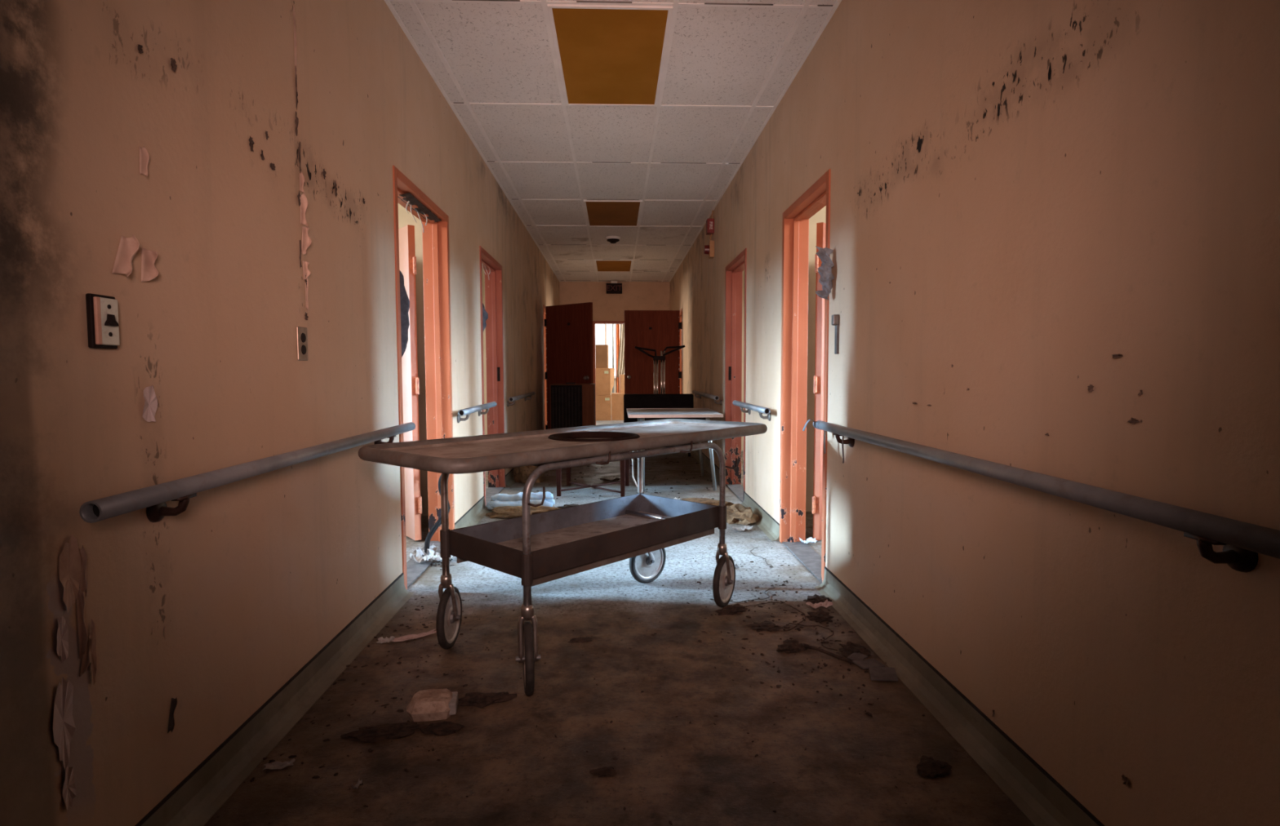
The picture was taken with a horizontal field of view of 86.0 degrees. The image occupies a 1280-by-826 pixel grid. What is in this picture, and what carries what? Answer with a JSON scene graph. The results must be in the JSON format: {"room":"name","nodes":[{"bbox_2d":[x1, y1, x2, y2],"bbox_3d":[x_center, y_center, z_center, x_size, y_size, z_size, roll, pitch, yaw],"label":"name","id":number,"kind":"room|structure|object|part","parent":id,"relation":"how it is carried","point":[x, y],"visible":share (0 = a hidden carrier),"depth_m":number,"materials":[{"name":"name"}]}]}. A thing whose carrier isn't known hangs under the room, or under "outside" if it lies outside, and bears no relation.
{"room":"hospital interior","nodes":[
{"label":"hospital interior","id":0,"kind":"room"},
{"bbox_2d":[0,0,559,825],"bbox_3d":[-1.300,-0.704,5.324,0.168,2.942,15.600,0,3,-2],"label":"wall","id":1,"kind":"structure","parent":0,"point":[220,171],"depth_m":1.72,"materials":[{"name":"paint"}]},
{"bbox_2d":[85,293,119,349],"bbox_3d":[-1.087,-0.185,1.396,0.027,0.108,0.068,0,3,-2],"label":"switch plate","id":2,"kind":"object","parent":1,"relation":"attached to","point":[102,311],"visible":1,"depth_m":1.38,"materials":[{"name":"plastic"}]},
{"bbox_2d":[79,422,415,523],"bbox_3d":[-1.089,0.155,2.295,0.090,0.100,2.024,0,3,-2],"label":"handrail","id":3,"kind":"object","parent":1,"relation":"attached to","point":[154,498],"visible":0.91,"depth_m":1.59,"materials":[{"name":"metal"}]},
{"bbox_2d":[296,326,308,360],"bbox_3d":[-1.129,-0.232,2.296,0.009,0.112,0.072,0,3,-2],"label":"wall outlet","id":4,"kind":"object","parent":1,"relation":"attached to","point":[301,332],"visible":1,"depth_m":2.28,"materials":[{"name":"plastic"}]},
{"bbox_2d":[300,333,306,342],"bbox_3d":[-1.126,-0.252,2.295,0.003,0.033,0.033,0,3,-2],"label":"socket","id":5,"kind":"object","parent":4,"relation":"attached to","point":[303,335],"depth_m":2.29,"materials":[{"name":"plastic"}]},
{"bbox_2d":[301,344,306,354],"bbox_3d":[-1.125,-0.212,2.297,0.003,0.033,0.033,0,3,-2],"label":"socket","id":6,"kind":"object","parent":4,"relation":"attached to","point":[303,346],"depth_m":2.30,"materials":[{"name":"plastic"}]},
{"bbox_2d":[134,468,515,825],"bbox_3d":[-1.212,0.712,5.413,0.055,0.104,15.600,0,3,-2],"label":"baseboard","id":7,"kind":"structure","parent":1,"relation":"attached to","point":[193,802],"depth_m":2.06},
{"bbox_2d":[392,165,454,590],"bbox_3d":[-1.433,-0.201,4.272,0.510,2.065,1.984,-2,4,-22],"label":"door frame","id":8,"kind":"structure","parent":1,"relation":"in","point":[434,221],"depth_m":4.31,"materials":[{"name":"orange paint"}]},
{"bbox_2d":[399,270,409,356],"bbox_3d":[-1.176,-0.483,3.368,0.091,0.454,0.019,-3,5,-43],"label":"sheet","id":9,"kind":"object","parent":8,"relation":"hanging from","point":[404,300],"visible":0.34,"depth_m":3.38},
{"bbox_2d":[457,401,497,422],"bbox_3d":[-1.186,-0.007,4.973,0.090,0.100,1.207,0,3,-2],"label":"handrail","id":10,"kind":"object","parent":1,"relation":"attached to","point":[467,411],"visible":1,"depth_m":4.71,"materials":[{"name":"metal"}]},
{"bbox_2d":[479,245,505,506],"bbox_3d":[-1.332,-0.299,5.903,0.156,2.065,1.029,0,3,-2],"label":"door","id":11,"kind":"structure","parent":1,"relation":"in","point":[493,269],"depth_m":6.35,"materials":[{"name":"paint"}]},
{"bbox_2d":[482,303,488,330],"bbox_3d":[-1.248,-0.756,5.451,0.018,0.330,0.115,2,4,38],"label":"sheet","id":12,"kind":"object","parent":11,"relation":"hanging from","point":[485,315],"visible":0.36,"depth_m":5.46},
{"bbox_3d":[-1.312,-0.360,6.370,0.026,0.130,0.002,0,3,-2],"label":"strike plate","id":13,"kind":"part","parent":11,"relation":"part of","materials":[{"name":"plastic"}]},
{"bbox_2d":[506,391,535,407],"bbox_3d":[-1.272,-0.151,7.363,0.090,0.100,1.800,0,3,-2],"label":"handrail","id":14,"kind":"object","parent":1,"relation":"attached to","point":[513,399],"visible":1,"depth_m":6.94,"materials":[{"name":"metal"}]},
{"bbox_2d":[542,304,546,429],"bbox_3d":[-1.501,-0.582,10.587,0.156,2.065,1.000,0,3,-2],"label":"door","id":15,"kind":"structure","parent":1,"relation":"in","point":[544,306],"depth_m":10.98,"materials":[{"name":"orange paint"}]},
{"bbox_2d":[544,302,593,429],"bbox_3d":[-1.043,-0.524,9.750,0.946,2.023,0.106,3,5,40],"label":"door leaf","id":16,"kind":"structure","parent":15,"relation":"attached to","point":[569,327],"depth_m":9.71,"materials":[{"name":"brown wood"}]},
{"bbox_2d":[397,203,487,515],"bbox_3d":[-3.331,-0.722,5.726,3.860,2.942,7.050,0,3,-2],"label":"wall","id":17,"kind":"structure","parent":0,"point":[405,219],"depth_m":5.13,"materials":[{"name":"paint"}]},
{"bbox_2d":[383,0,841,282],"bbox_3d":[-0.268,-2.200,7.176,10.400,0.126,19.800,0,3,-2],"label":"ceiling","id":18,"kind":"structure","parent":0,"point":[729,64],"depth_m":4.54,"materials":[{"name":"tile"}]},
{"bbox_2d":[546,4,672,106],"bbox_3d":[-0.160,-1.932,3.792,0.586,0.011,1.195,0,3,-2],"label":"recessed light","id":19,"kind":"object","parent":18,"relation":"in","point":[606,55],"visible":1,"depth_m":3.64,"materials":[{"name":"paint"}]},
{"bbox_2d":[583,200,642,226],"bbox_3d":[-0.292,-2.152,7.440,0.586,0.011,1.195,0,3,-2],"label":"recessed light","id":20,"kind":"object","parent":18,"relation":"in","point":[598,213],"visible":1,"depth_m":7.38,"materials":[{"name":"paint"}]},
{"bbox_2d":[605,235,620,244],"bbox_3d":[-0.341,-2.199,8.737,0.180,0.075,0.180,0,3,-2],"label":"smoke detector","id":21,"kind":"object","parent":18,"relation":"attached to","point":[612,239],"visible":1,"depth_m":8.68,"materials":[{"name":"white plastic"}]},
{"bbox_2d":[594,260,632,271],"bbox_3d":[-0.423,-2.372,11.089,0.586,0.011,1.195,0,3,-2],"label":"recessed light","id":22,"kind":"object","parent":18,"relation":"in","point":[601,265],"visible":1,"depth_m":11.03,"materials":[{"name":"paint"}]},
{"bbox_2d":[606,280,622,293],"bbox_3d":[-0.488,-2.373,12.949,0.300,0.235,0.075,0,3,-2],"label":"exit sign","id":23,"kind":"object","parent":18,"relation":"hanging from","point":[613,287],"visible":1,"depth_m":12.92,"materials":[{"name":"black plastic"}]},
{"bbox_2d":[610,378,616,395],"bbox_3d":[-0.618,-1.416,17.060,10.400,2.942,0.150,0,3,-2],"label":"wall","id":24,"kind":"structure","parent":0,"point":[615,380],"depth_m":17.03,"materials":[{"name":"paint"}]},
{"bbox_2d":[595,324,620,378],"bbox_3d":[-0.814,-1.636,16.914,1.760,1.560,0.060,0,3,-2],"label":"window","id":25,"kind":"structure","parent":24,"relation":"in","point":[603,332],"depth_m":16.89,"materials":[{"name":"white glass"}]},
{"bbox_3d":[-0.814,-1.636,16.914,1.760,1.560,0.060,0,3,-2],"label":"frame","id":26,"kind":"part","parent":25,"relation":"part of","materials":[{"name":"white plastic"}]},
{"bbox_2d":[559,281,670,320],"bbox_3d":[-0.479,-1.184,13.214,10.400,2.942,0.140,0,3,-2],"label":"wall","id":27,"kind":"structure","parent":0,"point":[635,295],"depth_m":13.09,"materials":[{"name":"paint"}]},
{"bbox_2d":[592,320,624,425],"bbox_3d":[-0.412,-0.739,13.243,0.990,2.050,0.160,0,3,-2],"label":"door","id":28,"kind":"structure","parent":27,"relation":"in","point":[594,322],"depth_m":13.11,"materials":[{"name":"orange paint"}]},
{"bbox_2d":[615,324,619,392],"bbox_3d":[-0.539,-1.397,16.688,0.093,2.250,0.063,0,3,-2],"label":"curtain","id":29,"kind":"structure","parent":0,"point":[617,326],"depth_m":16.68,"materials":[{"name":"fabric"}]},
{"bbox_2d":[203,420,1035,825],"bbox_3d":[-0.259,0.704,7.351,10.400,0.120,19.800,0,3,-2],"label":"floor","id":30,"kind":"structure","parent":0,"point":[706,773],"depth_m":2.13,"materials":[{"name":"grey concrete"}]},
{"bbox_2d":[262,758,295,770],"bbox_3d":[-0.993,0.968,1.887,0.079,0.013,0.034,-1,4,-17],"label":"paper scrap","id":31,"kind":"object","parent":30,"relation":"on","point":[275,765],"visible":1,"depth_m":1.89,"materials":[{"name":"paper"}]},
{"bbox_2d":[351,778,362,789],"bbox_3d":[-0.739,0.967,1.791,0.014,0.023,0.034,1,4,18],"label":"paper scrap","id":32,"kind":"object","parent":30,"relation":"on","point":[359,782],"visible":1,"depth_m":1.79,"materials":[{"name":"paper"}]},
{"bbox_2d":[340,721,426,742],"bbox_3d":[-0.771,0.956,2.069,0.248,0.018,0.103,-1,4,-12],"label":"stain","id":33,"kind":"object","parent":30,"relation":"on","point":[375,734],"visible":1,"depth_m":2.05,"materials":[{"name":"black"}]},
{"bbox_2d":[376,635,395,643],"bbox_3d":[-1.024,0.913,2.765,0.068,0.015,0.045,-1,4,-12],"label":"paper scrap","id":34,"kind":"object","parent":30,"relation":"on","point":[381,640],"visible":1,"depth_m":2.77,"materials":[{"name":"paper"}]},
{"bbox_2d":[388,628,436,641],"bbox_3d":[-0.926,0.912,2.809,0.190,0.013,0.051,-2,4,-30],"label":"paper strip","id":35,"kind":"object","parent":30,"relation":"on","point":[409,637],"visible":0.98,"depth_m":2.81,"materials":[{"name":"paper"}]},
{"bbox_2d":[408,549,435,563],"bbox_3d":[-1.225,0.811,3.874,0.135,0.066,0.082,2,4,28],"label":"paper scrap","id":36,"kind":"object","parent":30,"relation":"on","point":[419,558],"visible":1,"depth_m":3.88,"materials":[{"name":"paper"}]},
{"bbox_2d":[413,543,438,555],"bbox_3d":[-1.261,0.803,4.043,0.081,0.064,0.135,3,5,43],"label":"paper scrap","id":37,"kind":"object","parent":30,"relation":"on","point":[433,547],"visible":0.62,"depth_m":4.05,"materials":[{"name":"paper"}]},
{"bbox_2d":[424,474,449,553],"bbox_3d":[-1.218,0.588,4.182,0.097,0.465,0.336,0,3,3],"label":"hose","id":38,"kind":"object","parent":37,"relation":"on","point":[433,529],"visible":0.42,"depth_m":4.09,"materials":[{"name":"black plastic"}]},
{"bbox_2d":[406,688,458,721],"bbox_3d":[-0.662,0.926,2.186,0.155,0.063,0.115,-1,4,-10],"label":"chunk","id":39,"kind":"object","parent":30,"relation":"on","point":[429,704],"visible":1,"depth_m":2.15,"materials":[{"name":"concrete"}]},
{"bbox_2d":[426,548,453,560],"bbox_3d":[-1.137,0.811,3.948,0.168,0.059,0.101,-2,4,-22],"label":"paper scrap","id":40,"kind":"object","parent":30,"relation":"on","point":[437,557],"visible":0.5,"depth_m":3.94,"materials":[{"name":"paper"}]},
{"bbox_2d":[419,720,465,736],"bbox_3d":[-0.603,0.955,2.085,0.140,0.016,0.071,0,3,-2],"label":"clump","id":41,"kind":"object","parent":30,"relation":"on","point":[445,727],"visible":1,"depth_m":2.07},
{"bbox_2d":[457,691,516,708],"bbox_3d":[-0.507,0.938,2.260,0.199,0.030,0.077,-1,4,-14],"label":"clump","id":42,"kind":"object","parent":30,"relation":"on","point":[479,700],"visible":0.98,"depth_m":2.25,"materials":[{"name":"soil"}]},
{"bbox_2d":[485,505,559,518],"bbox_3d":[-0.870,0.739,5.229,0.602,0.070,0.336,0,3,-2],"label":"debris heap","id":43,"kind":"object","parent":30,"relation":"on","point":[505,512],"visible":0.76,"depth_m":5.15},
{"bbox_2d":[486,491,555,509],"bbox_3d":[-0.944,0.691,5.444,0.526,0.117,0.197,0,3,-2],"label":"towel","id":44,"kind":"object","parent":43,"relation":"on","point":[500,500],"visible":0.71,"depth_m":5.39,"materials":[{"name":"fabric"}]},
{"bbox_2d":[513,465,544,483],"bbox_3d":[-1.105,0.498,6.843,0.317,0.358,0.396,0,3,-2],"label":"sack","id":45,"kind":"object","parent":30,"relation":"on","point":[521,474],"visible":0.44,"depth_m":6.71,"materials":[{"name":"fabric"}]},
{"bbox_2d":[358,418,767,696],"bbox_3d":[-0.162,0.497,2.949,0.761,0.824,1.891,3,5,43],"label":"trolley","id":46,"kind":"object","parent":30,"relation":"on","point":[544,547],"visible":1,"depth_m":2.73,"materials":[{"name":"metal"}]},
{"bbox_3d":[-0.377,0.374,3.060,0.027,0.488,1.137,3,5,43],"label":"frame","id":47,"kind":"part","parent":46,"relation":"part of","materials":[{"name":"metal"}]},
{"bbox_2d":[440,492,726,586],"bbox_3d":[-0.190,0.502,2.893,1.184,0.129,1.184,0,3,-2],"label":"tray","id":48,"kind":"object","parent":46,"relation":"on","point":[567,541],"depth_m":2.82,"materials":[{"name":"metal"}]},
{"bbox_3d":[-0.004,0.393,2.713,0.027,0.488,1.137,3,5,43],"label":"frame","id":49,"kind":"part","parent":46,"relation":"part of","materials":[{"name":"metal"}]},
{"bbox_2d":[557,503,578,508],"bbox_3d":[-0.557,0.742,5.463,0.214,0.035,0.122,0,3,-2],"label":"debris heap","id":50,"kind":"object","parent":30,"relation":"on","point":[571,504],"visible":0.38,"depth_m":5.44,"materials":[{"name":"grey"}]},
{"bbox_2d":[550,382,595,429],"bbox_3d":[-0.887,0.054,9.135,0.570,0.927,0.498,0,3,-2],"label":"base cabinet","id":51,"kind":"object","parent":30,"relation":"on","point":[571,404],"visible":0.68,"depth_m":8.88,"materials":[{"name":"brown wood"}]},
{"bbox_3d":[-0.951,0.069,8.895,0.405,0.865,0.011,0,3,-2],"label":"slatted door","id":52,"kind":"part","parent":51,"relation":"part of","materials":[{"name":"black plastic"}]},
{"bbox_3d":[-0.669,0.068,8.906,0.139,0.865,0.009,0,3,-2],"label":"door","id":53,"kind":"part","parent":51,"relation":"part of","materials":[{"name":"brown wood"}]},
{"bbox_2d":[567,636,592,642],"bbox_3d":[-0.243,0.915,2.773,0.103,0.011,0.048,-1,3,-7],"label":"clump","id":54,"kind":"object","parent":30,"relation":"on","point":[580,639],"visible":1,"depth_m":2.76,"materials":[{"name":"soil"}]},
{"bbox_2d":[555,452,629,497],"bbox_3d":[-0.416,0.461,6.248,0.650,0.500,0.640,0,3,3],"label":"side table","id":55,"kind":"object","parent":30,"relation":"on","point":[624,464],"visible":0.36,"depth_m":6.07,"materials":[{"name":"brown wood"}]},
{"bbox_3d":[-0.710,0.490,5.989,0.048,0.474,0.048,0,3,3],"label":"leg","id":56,"kind":"part","parent":55,"relation":"part of","materials":[{"name":"brown wood"}]},
{"bbox_3d":[-0.681,0.457,6.537,0.048,0.474,0.048,0,3,3],"label":"leg","id":57,"kind":"part","parent":55,"relation":"part of","materials":[{"name":"brown wood"}]},
{"bbox_3d":[-0.150,0.490,5.960,0.048,0.474,0.048,0,3,3],"label":"leg","id":58,"kind":"part","parent":55,"relation":"part of","materials":[{"name":"brown wood"}]},
{"bbox_3d":[-0.122,0.457,6.509,0.048,0.474,0.048,0,3,3],"label":"leg","id":59,"kind":"part","parent":55,"relation":"part of","materials":[{"name":"brown wood"}]},
{"bbox_2d":[243,448,958,825],"bbox_3d":[-0.283,0.739,5.716,2.176,0.013,8.596,0,3,-2],"label":"debris","id":60,"kind":"object","parent":30,"relation":"on","point":[370,750],"visible":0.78,"depth_m":2.64,"materials":[{"name":"soil"}]},
{"bbox_2d":[589,766,617,777],"bbox_3d":[-0.100,0.969,1.859,0.074,0.013,0.041,-1,4,-10],"label":"clump","id":61,"kind":"object","parent":30,"relation":"on","point":[603,771],"visible":1,"depth_m":1.85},
{"bbox_2d":[595,395,611,420],"bbox_3d":[-0.826,-0.121,15.400,0.360,0.560,0.362,0,3,-2],"label":"cardboard box","id":62,"kind":"object","parent":30,"relation":"on","point":[603,402],"visible":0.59,"depth_m":15.22,"materials":[{"name":"cardboard"}]},
{"bbox_2d":[595,368,614,395],"bbox_3d":[-0.788,-0.703,15.366,0.441,0.600,0.362,0,3,-2],"label":"cardboard box","id":63,"kind":"object","parent":62,"relation":"on","point":[604,376],"visible":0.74,"depth_m":15.19,"materials":[{"name":"cardboard"}]},
{"bbox_2d":[595,344,608,368],"bbox_3d":[-0.846,-1.261,15.351,0.270,0.520,0.280,0,3,2],"label":"cardboard box","id":64,"kind":"object","parent":63,"relation":"on","point":[602,350],"visible":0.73,"depth_m":15.21,"materials":[{"name":"cardboard"}]},
{"bbox_2d":[600,477,620,481],"bbox_3d":[-0.289,0.659,6.796,0.222,0.031,0.056,-1,3,-7],"label":"paper scrap","id":65,"kind":"object","parent":30,"relation":"on","point":[616,478],"visible":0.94,"depth_m":6.78,"materials":[{"name":"paper"}]},
{"bbox_2d":[612,324,613,392],"bbox_3d":[-0.652,-1.220,16.664,0.044,2.600,0.044,0,3,-2],"label":"metal pole","id":66,"kind":"object","parent":30,"relation":"on","point":[612,324],"visible":0.32,"depth_m":16.62,"materials":[{"name":"metal"}]},
{"bbox_2d":[611,392,624,420],"bbox_3d":[-0.449,-0.146,15.462,0.380,0.600,0.362,0,3,-2],"label":"cardboard box","id":67,"kind":"object","parent":30,"relation":"on","point":[617,398],"visible":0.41,"depth_m":15.28,"materials":[{"name":"cardboard"}]},
{"bbox_2d":[618,374,624,393],"bbox_3d":[-0.338,-0.660,15.505,0.240,0.420,0.302,-1,4,-10],"label":"cardboard box","id":68,"kind":"object","parent":67,"relation":"on","point":[621,377],"visible":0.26,"depth_m":15.35,"materials":[{"name":"cardboard"}]},
{"bbox_2d":[623,393,693,456],"bbox_3d":[0.226,0.141,9.019,0.885,0.800,0.680,0,3,-2],"label":"bench","id":69,"kind":"object","parent":30,"relation":"on","point":[686,400],"visible":0.32,"depth_m":8.66,"materials":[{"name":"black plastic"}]},
{"bbox_2d":[634,345,684,394],"bbox_3d":[0.260,-0.407,9.057,0.666,0.968,0.247,0,3,-2],"label":"chrome stand","id":70,"kind":"object","parent":69,"relation":"on","point":[662,357],"visible":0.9,"depth_m":9.05,"materials":[{"name":"metal"}]},
{"bbox_3d":[0.074,-0.790,8.972,0.312,0.170,0.037,-2,4,-26],"label":"arm","id":71,"kind":"part","parent":70,"relation":"part of","materials":[{"name":"plastic"}]},
{"bbox_3d":[0.087,-0.807,9.103,0.295,0.154,0.064,1,4,19],"label":"arm","id":72,"kind":"part","parent":70,"relation":"part of","materials":[{"name":"plastic"}]},
{"bbox_3d":[0.438,-0.846,9.106,0.309,0.099,0.049,-2,4,-22],"label":"arm","id":73,"kind":"part","parent":70,"relation":"part of","materials":[{"name":"plastic"}]},
{"bbox_3d":[0.444,-0.817,8.988,0.285,0.141,0.145,0,3,-2],"label":"arm","id":74,"kind":"part","parent":70,"relation":"part of","materials":[{"name":"plastic"}]},
{"bbox_2d":[626,408,723,491],"bbox_3d":[0.304,0.333,6.667,0.850,0.703,1.040,0,3,-2],"label":"work table","id":75,"kind":"object","parent":30,"relation":"on","point":[642,414],"visible":0.77,"depth_m":6.24,"materials":[{"name":"grey laminate"},{"name":"chromed steel"}]},
{"bbox_3d":[0.024,0.373,6.231,0.040,0.675,0.056,0,3,-2],"label":"leg","id":76,"kind":"part","parent":75,"relation":"part of","materials":[{"name":"metal"}]},
{"bbox_3d":[0.617,0.318,7.108,0.107,0.678,0.039,-1,4,-17],"label":"leg","id":77,"kind":"part","parent":75,"relation":"part of","materials":[{"name":"metal"}]},
{"bbox_3d":[0.647,0.370,6.252,0.107,0.678,0.039,1,4,13],"label":"leg","id":78,"kind":"part","parent":75,"relation":"part of","materials":[{"name":"metal"}]},
{"bbox_2d":[681,497,733,506],"bbox_3d":[0.483,0.720,5.371,0.618,0.083,0.444,-1,4,-12],"label":"debris heap","id":79,"kind":"object","parent":30,"relation":"on","point":[704,500],"visible":0.18,"depth_m":5.35,"materials":[{"name":"brown"}]},
{"bbox_2d":[714,603,747,615],"bbox_3d":[0.412,0.883,3.095,0.169,0.033,0.068,-1,3,-7],"label":"clump","id":80,"kind":"object","parent":30,"relation":"on","point":[729,609],"visible":1,"depth_m":3.08,"materials":[{"name":"soil"}]},
{"bbox_2d":[729,524,753,531],"bbox_3d":[0.697,0.784,4.684,0.156,0.032,0.090,-2,4,-22],"label":"paper scrap","id":81,"kind":"object","parent":30,"relation":"on","point":[747,527],"visible":1,"depth_m":4.68,"materials":[{"name":"paper"}]},
{"bbox_2d":[726,503,759,524],"bbox_3d":[0.721,0.723,4.976,0.285,0.122,0.339,0,3,-2],"label":"debris heap","id":82,"kind":"object","parent":30,"relation":"on","point":[736,513],"visible":0.84,"depth_m":4.90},
{"bbox_2d":[746,620,784,631],"bbox_3d":[0.530,0.903,2.901,0.134,0.015,0.126,-3,4,-37],"label":"clump","id":83,"kind":"object","parent":30,"relation":"on","point":[763,626],"visible":1,"depth_m":2.90,"materials":[{"name":"soil"}]},
{"bbox_2d":[729,546,837,650],"bbox_3d":[0.576,0.873,3.433,0.408,0.006,1.567,0,3,-2],"label":"strands","id":84,"kind":"object","parent":30,"relation":"on","point":[757,547],"visible":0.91,"depth_m":3.11},
{"bbox_2d":[776,639,808,653],"bbox_3d":[0.599,0.906,2.681,0.146,0.036,0.092,-1,4,-17],"label":"clump","id":85,"kind":"object","parent":30,"relation":"on","point":[789,646],"visible":0.99,"depth_m":2.66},
{"bbox_2d":[799,537,817,543],"bbox_3d":[1.051,0.797,4.297,0.111,0.032,0.068,-1,4,-17],"label":"paper scrap","id":86,"kind":"object","parent":30,"relation":"on","point":[811,540],"visible":1,"depth_m":4.29,"materials":[{"name":"paper"}]},
{"bbox_2d":[805,594,831,604],"bbox_3d":[0.848,0.875,3.232,0.145,0.030,0.096,0,3,-2],"label":"clump","id":87,"kind":"object","parent":30,"relation":"on","point":[814,599],"visible":0.88,"depth_m":3.22,"materials":[{"name":"soil"}]},
{"bbox_2d":[805,599,832,608],"bbox_3d":[0.822,0.879,3.160,0.112,0.024,0.067,-1,4,-17],"label":"paper scrap","id":88,"kind":"object","parent":30,"relation":"on","point":[825,604],"visible":1,"depth_m":3.15,"materials":[{"name":"paper"}]},
{"bbox_2d":[805,609,833,622],"bbox_3d":[0.795,0.889,3.024,0.123,0.026,0.131,0,3,-2],"label":"clump","id":89,"kind":"object","parent":30,"relation":"on","point":[820,615],"visible":1,"depth_m":3.00,"materials":[{"name":"soil"}]},
{"bbox_2d":[804,644,853,664],"bbox_3d":[0.716,0.915,2.611,0.023,0.016,0.214,-3,5,-43],"label":"cable","id":90,"kind":"object","parent":30,"relation":"on","point":[850,661],"visible":1,"depth_m":2.61,"materials":[{"name":"rubber"}]},
{"bbox_2d":[839,641,871,657],"bbox_3d":[0.821,0.910,2.648,0.122,0.030,0.131,-2,4,-32],"label":"clump","id":91,"kind":"object","parent":30,"relation":"on","point":[850,648],"visible":0.91,"depth_m":2.63,"materials":[{"name":"soil"}]},
{"bbox_2d":[847,652,867,660],"bbox_3d":[0.818,0.918,2.581,0.060,0.012,0.050,-3,5,-42],"label":"shard","id":92,"kind":"object","parent":30,"relation":"on","point":[854,656],"visible":0.89,"depth_m":2.58},
{"bbox_2d":[852,658,884,669],"bbox_3d":[0.841,0.921,2.522,0.100,0.018,0.060,-2,4,-22],"label":"shard","id":93,"kind":"object","parent":30,"relation":"on","point":[864,664],"visible":0.96,"depth_m":2.52},
{"bbox_2d":[868,666,897,680],"bbox_3d":[0.863,0.926,2.438,0.090,0.017,0.090,1,4,13],"label":"shard","id":94,"kind":"object","parent":30,"relation":"on","point":[877,673],"visible":1,"depth_m":2.43},
{"bbox_2d":[915,755,952,778],"bbox_3d":[0.798,0.962,1.873,0.117,0.020,0.087,-2,4,-32],"label":"clump","id":95,"kind":"object","parent":30,"relation":"on","point":[927,767],"visible":1,"depth_m":1.86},
{"bbox_2d":[617,324,624,377],"bbox_3d":[-0.430,-1.688,16.524,0.263,1.650,0.063,0,3,-2],"label":"curtain","id":96,"kind":"object","parent":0,"point":[620,371],"visible":0.5,"depth_m":16.53,"materials":[{"name":"fabric"}]},
{"bbox_2d":[741,205,826,511],"bbox_3d":[2.905,-0.755,5.949,3.860,2.942,7.050,0,3,-2],"label":"wall","id":97,"kind":"structure","parent":0,"point":[820,216],"depth_m":5.24,"materials":[{"name":"paint"}]},
{"bbox_2d":[670,0,1279,825],"bbox_3d":[0.921,-0.716,5.403,0.148,2.942,15.600,0,3,-2],"label":"wall","id":98,"kind":"structure","parent":0,"point":[1055,242],"depth_m":1.64,"materials":[{"name":"paint"}]},
{"bbox_2d":[679,308,682,394],"bbox_3d":[0.716,-0.629,11.251,0.156,2.065,0.970,0,3,-2],"label":"door","id":99,"kind":"structure","parent":98,"relation":"in","point":[681,310],"depth_m":11.64,"materials":[{"name":"orange paint"}]},
{"bbox_2d":[624,310,681,394],"bbox_3d":[0.211,-0.588,10.738,0.903,2.023,0.106,0,3,-3],"label":"door leaf","id":100,"kind":"structure","parent":99,"relation":"attached to","point":[658,330],"depth_m":10.72,"materials":[{"name":"brown wood"}]},
{"bbox_2d":[692,390,722,405],"bbox_3d":[0.736,-0.175,7.645,0.090,0.100,1.980,0,3,-2],"label":"handrail","id":101,"kind":"object","parent":98,"relation":"attached to","point":[714,397],"visible":1,"depth_m":7.20,"materials":[{"name":"metal"}]},
{"bbox_2d":[703,234,714,258],"bbox_3d":[0.732,-1.775,7.282,0.100,0.251,0.120,0,3,-2],"label":"fire alarm","id":102,"kind":"object","parent":98,"relation":"attached to","point":[708,249],"visible":1,"depth_m":7.23,"materials":[{"name":"plastic"}]},
{"bbox_2d":[706,210,714,235],"bbox_3d":[0.743,-2.025,7.271,0.075,0.252,0.123,0,3,-2],"label":"fire alarm","id":103,"kind":"object","parent":98,"relation":"attached to","point":[709,222],"visible":1,"depth_m":7.22,"materials":[{"name":"red plastic"}]},
{"bbox_2d":[724,248,746,502],"bbox_3d":[0.904,-0.315,6.037,0.156,2.065,1.016,0,3,-2],"label":"door","id":104,"kind":"structure","parent":98,"relation":"in","point":[733,271],"depth_m":6.47,"materials":[{"name":"paint"}]},
{"bbox_3d":[0.851,-0.375,6.494,0.026,0.130,0.002,0,3,-2],"label":"strike plate","id":105,"kind":"part","parent":104,"relation":"part of","materials":[{"name":"metal"}]},
{"bbox_2d":[732,400,771,421],"bbox_3d":[0.829,-0.018,5.058,0.090,0.100,1.207,0,3,-2],"label":"handrail","id":106,"kind":"object","parent":98,"relation":"attached to","point":[760,410],"visible":1,"depth_m":4.81,"materials":[{"name":"metal"}]},
{"bbox_2d":[779,168,831,583],"bbox_3d":[1.115,-0.207,4.240,0.483,2.065,1.726,1,4,19],"label":"door","id":107,"kind":"structure","parent":98,"relation":"in","point":[795,220],"depth_m":4.27,"materials":[{"name":"orange paint"}]},
{"bbox_2d":[815,246,834,299],"bbox_3d":[0.894,-0.671,3.285,0.093,0.256,0.080,-3,4,-36],"label":"peel","id":108,"kind":"object","parent":98,"relation":"attached to","point":[824,271],"visible":1,"depth_m":3.28,"materials":[{"name":"paint"}]},
{"bbox_2d":[831,314,839,354],"bbox_3d":[0.919,-0.370,3.232,0.030,0.185,0.036,0,3,-2],"label":"wall bracket","id":109,"kind":"object","parent":98,"relation":"attached to","point":[835,317],"visible":1,"depth_m":3.22,"materials":[{"name":"grey metal"}]},
{"bbox_3d":[0.928,-0.353,3.235,0.012,0.150,0.032,0,3,-2],"label":"plate","id":110,"kind":"part","parent":109,"relation":"part of","materials":[{"name":"grey metal"}]},
{"bbox_2d":[690,449,1105,825],"bbox_3d":[0.832,0.701,5.486,0.055,0.104,15.600,0,3,-2],"label":"baseboard","id":111,"kind":"structure","parent":98,"relation":"attached to","point":[1044,801],"depth_m":2.07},
{"bbox_2d":[802,419,1279,572],"bbox_3d":[0.910,0.191,2.055,0.145,0.164,2.612,0,3,-2],"label":"handrail","id":112,"kind":"object","parent":98,"relation":"attached to","point":[1242,542],"visible":1,"depth_m":1.29,"materials":[{"name":"grey metal"}]}
]}

